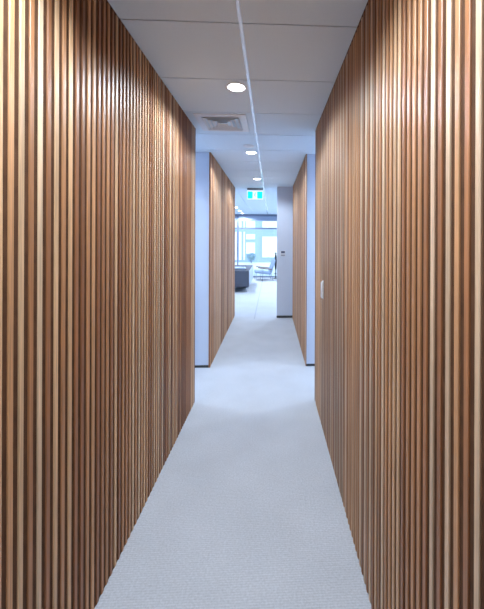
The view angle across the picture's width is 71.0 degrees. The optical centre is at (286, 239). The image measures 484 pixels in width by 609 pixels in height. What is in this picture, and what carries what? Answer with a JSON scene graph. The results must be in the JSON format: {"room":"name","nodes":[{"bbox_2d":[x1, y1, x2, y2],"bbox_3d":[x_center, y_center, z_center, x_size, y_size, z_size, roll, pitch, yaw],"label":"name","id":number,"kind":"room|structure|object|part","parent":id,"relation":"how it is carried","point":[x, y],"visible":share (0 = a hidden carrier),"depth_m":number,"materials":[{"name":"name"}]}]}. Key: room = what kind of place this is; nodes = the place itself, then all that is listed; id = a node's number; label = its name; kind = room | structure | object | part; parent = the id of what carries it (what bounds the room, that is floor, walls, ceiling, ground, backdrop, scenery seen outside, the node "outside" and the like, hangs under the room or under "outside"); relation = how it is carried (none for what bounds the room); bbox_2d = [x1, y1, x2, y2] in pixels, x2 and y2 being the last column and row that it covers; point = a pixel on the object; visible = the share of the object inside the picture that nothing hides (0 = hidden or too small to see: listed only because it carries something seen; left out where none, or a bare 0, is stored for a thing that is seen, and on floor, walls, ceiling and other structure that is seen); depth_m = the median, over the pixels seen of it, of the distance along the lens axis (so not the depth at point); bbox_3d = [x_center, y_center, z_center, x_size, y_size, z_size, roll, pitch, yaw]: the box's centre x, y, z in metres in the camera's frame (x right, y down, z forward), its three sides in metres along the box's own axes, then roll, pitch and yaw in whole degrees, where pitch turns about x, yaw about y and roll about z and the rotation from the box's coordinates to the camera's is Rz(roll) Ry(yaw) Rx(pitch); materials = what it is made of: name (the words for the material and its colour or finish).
{"room":"office corridor","nodes":[
{"label":"office corridor","id":0,"kind":"room"},
{"bbox_2d":[0,0,234,608],"bbox_3d":[-0.908,0.243,1.749,0.140,2.707,10.580,0,0,-2],"label":"wall","id":1,"kind":"structure","parent":0,"point":[98,154],"depth_m":1.40,"materials":[{"name":"brown wood"}]},
{"bbox_2d":[94,277,370,608],"bbox_3d":[-0.759,1.657,5.295,8.200,0.120,18.050,0,0,-3],"label":"floor","id":2,"kind":"structure","parent":0,"point":[245,509],"depth_m":2.05,"materials":[{"name":"carpet"}]},
{"bbox_2d":[235,265,252,291],"bbox_3d":[-1.658,1.262,11.334,0.908,0.665,2.300,0,0,-3],"label":"sofa","id":3,"kind":"object","parent":2,"relation":"on","point":[243,278],"visible":0.64,"depth_m":10.20,"materials":[{"name":"grey fabric"}]},
{"bbox_2d":[235,267,245,269],"bbox_3d":[-1.545,0.891,10.588,0.480,0.075,0.300,0,0,-3],"label":"cushion","id":4,"kind":"object","parent":3,"relation":"on","point":[236,268],"visible":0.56,"depth_m":10.45,"materials":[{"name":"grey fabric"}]},
{"bbox_3d":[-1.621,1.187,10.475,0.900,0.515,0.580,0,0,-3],"label":"armrest","id":5,"kind":"part","parent":3,"relation":"part of","materials":[{"name":"grey fabric"}]},
{"bbox_3d":[-1.211,1.181,11.355,0.013,0.470,2.180,0,0,-3],"label":"panel","id":6,"kind":"part","parent":3,"relation":"part of","materials":[{"name":"grey fabric"}]},
{"bbox_2d":[254,281,262,318],"bbox_3d":[-0.833,1.596,10.367,0.022,0.002,7.210,0,0,-3],"label":"trim","id":7,"kind":"structure","parent":2,"relation":"on","point":[262,281],"depth_m":8.35,"materials":[{"name":"white"}]},
{"bbox_2d":[254,259,275,280],"bbox_3d":[-0.885,1.180,13.332,0.798,0.840,0.722,0,0,-11],"label":"lounge chair","id":8,"kind":"object","parent":2,"relation":"on","point":[272,263],"visible":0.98,"depth_m":13.10,"materials":[{"name":"grey fabric"}]},
{"bbox_3d":[-0.974,1.273,13.315,0.619,0.166,0.600,0,0,-11],"label":"seat","id":9,"kind":"part","parent":8,"relation":"part of","materials":[{"name":"grey fabric"}]},
{"bbox_3d":[-0.605,1.032,13.385,0.229,0.542,0.580,0,0,-11],"label":"backrest","id":10,"kind":"part","parent":8,"relation":"part of","materials":[{"name":"grey fabric"}]},
{"bbox_2d":[273,252,276,278],"bbox_3d":[-0.474,1.048,13.943,0.200,1.100,0.200,0,0,-3],"label":"stand","id":11,"kind":"object","parent":2,"relation":"on","point":[275,253],"visible":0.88,"depth_m":13.92,"materials":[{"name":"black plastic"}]},
{"bbox_2d":[107,0,367,213],"bbox_3d":[-0.753,-1.176,5.370,8.200,0.163,18.200,0,0,-3],"label":"ceiling","id":12,"kind":"structure","parent":0,"point":[289,56],"depth_m":2.12,"materials":[{"name":"tile"}]},
{"bbox_2d":[193,113,248,131],"bbox_3d":[-0.599,-1.091,3.140,0.456,0.024,0.456,0,0,-3],"label":"ceiling vent","id":13,"kind":"object","parent":12,"relation":"in","point":[200,117],"visible":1,"depth_m":3.09,"materials":[{"name":"white metal"}]},
{"bbox_2d":[225,82,246,91],"bbox_3d":[-0.363,-1.092,2.405,0.156,0.016,0.156,0,0,-3],"label":"recessed light","id":14,"kind":"object","parent":12,"relation":"in","point":[234,86],"visible":1,"depth_m":2.39,"materials":[{"name":"white plastic"}]},
{"bbox_2d":[243,144,253,147],"bbox_3d":[-0.445,-1.091,3.903,0.132,0.012,0.132,0,0,-3],"label":"smoke detector","id":15,"kind":"object","parent":12,"relation":"attached to","point":[245,145],"visible":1,"depth_m":3.89,"materials":[{"name":"white plastic"}]},
{"bbox_2d":[245,151,256,153],"bbox_3d":[-0.449,-1.093,4.203,0.156,0.016,0.156,0,0,-3],"label":"recessed light","id":16,"kind":"object","parent":12,"relation":"in","point":[248,152],"visible":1,"depth_m":4.18,"materials":[{"name":"white plastic"}]},
{"bbox_2d":[247,188,262,198],"bbox_3d":[-0.674,-0.981,7.096,0.336,0.232,0.070,0,0,-3],"label":"exit sign","id":17,"kind":"object","parent":12,"relation":"hanging from","point":[252,193],"visible":1,"depth_m":7.08,"materials":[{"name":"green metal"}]},
{"bbox_3d":[-0.777,-0.951,7.074,0.106,0.150,0.002,0,0,-3],"label":"teal panel","id":18,"kind":"part","parent":17,"relation":"part of","materials":[{"name":"teal plastic"}]},
{"bbox_3d":[-0.575,-0.950,7.083,0.114,0.150,0.002,0,0,-3],"label":"teal panel","id":19,"kind":"part","parent":17,"relation":"part of","materials":[{"name":"teal plastic"}]},
{"bbox_2d":[195,152,314,364],"bbox_3d":[-0.305,0.245,4.278,6.200,2.707,0.100,0,0,-3],"label":"wall","id":20,"kind":"structure","parent":0,"point":[198,166],"depth_m":4.19,"materials":[{"name":"white paint"}]},
{"bbox_2d":[195,365,207,367],"bbox_3d":[-2.183,1.577,4.136,2.444,0.029,0.006,0,0,-3],"label":"baseboard","id":21,"kind":"structure","parent":20,"relation":"attached to","point":[196,366],"depth_m":4.19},
{"bbox_2d":[277,187,292,315],"bbox_3d":[1.427,0.252,7.021,3.278,2.707,0.110,0,0,-3],"label":"wall","id":22,"kind":"structure","parent":0,"point":[284,194],"depth_m":6.89,"materials":[{"name":"white paint"}]},
{"bbox_2d":[277,315,291,317],"bbox_3d":[-0.049,1.576,6.893,0.330,0.045,0.006,0,0,-3],"label":"baseboard","id":23,"kind":"structure","parent":22,"relation":"attached to","point":[284,316],"depth_m":6.89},
{"bbox_2d":[292,0,483,608],"bbox_3d":[0.415,0.248,1.717,0.115,2.707,10.390,0,0,-3],"label":"wall","id":24,"kind":"structure","parent":0,"point":[413,391],"depth_m":1.06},
{"bbox_3d":[0.181,0.253,5.560,0.005,2.688,2.618,0,0,-3],"label":"slat panel","id":25,"kind":"part","parent":24,"relation":"part of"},
{"bbox_3d":[0.294,0.253,3.108,0.005,2.688,0.344,0,0,-3],"label":"slat panel","id":26,"kind":"part","parent":24,"relation":"part of","materials":[{"name":"brown wood"}]},
{"bbox_2d":[321,61,344,501],"bbox_3d":[0.313,0.252,2.479,0.027,2.686,0.885,0,0,-3],"label":"door","id":27,"kind":"structure","parent":24,"relation":"in","point":[332,279],"depth_m":2.35,"materials":[{"name":"wood"}]},
{"label":"outside","id":28,"kind":"structure","parent":0,"visible":0},
{"bbox_2d":[235,262,276,275],"bbox_3d":[-1.304,1.695,27.179,32.000,0.120,25.580,0,0,-3],"label":"pavement","id":29,"kind":"structure","parent":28,"point":[261,264],"depth_m":21.46,"materials":[{"name":"white concrete"}]},
{"bbox_2d":[246,253,256,262],"bbox_3d":[-2.463,1.246,23.104,0.765,0.776,0.618,0,0,-3],"label":"shrub","id":30,"kind":"object","parent":29,"relation":"on","point":[251,258],"visible":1,"depth_m":23.02,"materials":[{"name":"green plant"}]},
{"bbox_2d":[235,221,276,261],"bbox_3d":[-1.278,-2.284,26.919,28.400,7.840,5.300,0,0,-3],"label":"building","id":31,"kind":"structure","parent":29,"relation":"on","point":[261,242],"depth_m":24.38,"materials":[{"name":"white"}]},
{"bbox_2d":[239,232,240,259],"bbox_3d":[-3.394,0.425,24.310,0.121,1.979,0.029,0,0,-3],"label":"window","id":32,"kind":"structure","parent":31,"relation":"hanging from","point":[239,232],"depth_m":24.29,"materials":[{"name":"white glass"}]},
{"bbox_2d":[247,243,254,252],"bbox_3d":[-2.644,0.581,24.346,0.576,0.741,0.029,0,0,-3],"label":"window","id":33,"kind":"structure","parent":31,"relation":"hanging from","point":[250,246],"depth_m":24.33,"materials":[{"name":"white glass"}]},
{"bbox_2d":[247,235,254,238],"bbox_3d":[-2.642,-0.239,24.346,0.576,0.312,0.029,0,0,-3],"label":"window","id":34,"kind":"structure","parent":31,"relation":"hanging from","point":[248,236],"depth_m":24.33,"materials":[{"name":"white glass"}]},
{"bbox_2d":[247,221,254,226],"bbox_3d":[-2.639,-1.153,24.346,0.576,0.421,0.029,0,0,-3],"label":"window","id":35,"kind":"structure","parent":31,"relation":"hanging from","point":[249,223],"depth_m":24.33,"materials":[{"name":"white glass"}]},
{"bbox_2d":[263,237,276,256],"bbox_3d":[-1.193,0.506,24.416,1.154,1.455,0.029,0,0,-3],"label":"window","id":36,"kind":"structure","parent":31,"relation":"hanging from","point":[269,243],"depth_m":24.40,"materials":[{"name":"white glass"}]},
{"bbox_2d":[263,221,276,226],"bbox_3d":[-1.187,-1.148,24.416,1.154,0.421,0.029,0,0,-3],"label":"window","id":37,"kind":"structure","parent":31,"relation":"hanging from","point":[265,223],"depth_m":24.40,"materials":[{"name":"white glass"}]},
{"bbox_3d":[-1.185,-1.705,14.460,8.200,1.188,0.200,0,0,-3],"label":"wall","id":38,"kind":"structure","parent":0,"visible":0},
{"bbox_2d":[235,214,276,276],"bbox_3d":[-1.317,0.243,14.338,8.062,2.705,0.130,0,0,-3],"label":"window","id":39,"kind":"structure","parent":38,"relation":"in","point":[238,217],"depth_m":14.28,"materials":[{"name":"grey metal"}]}
]}

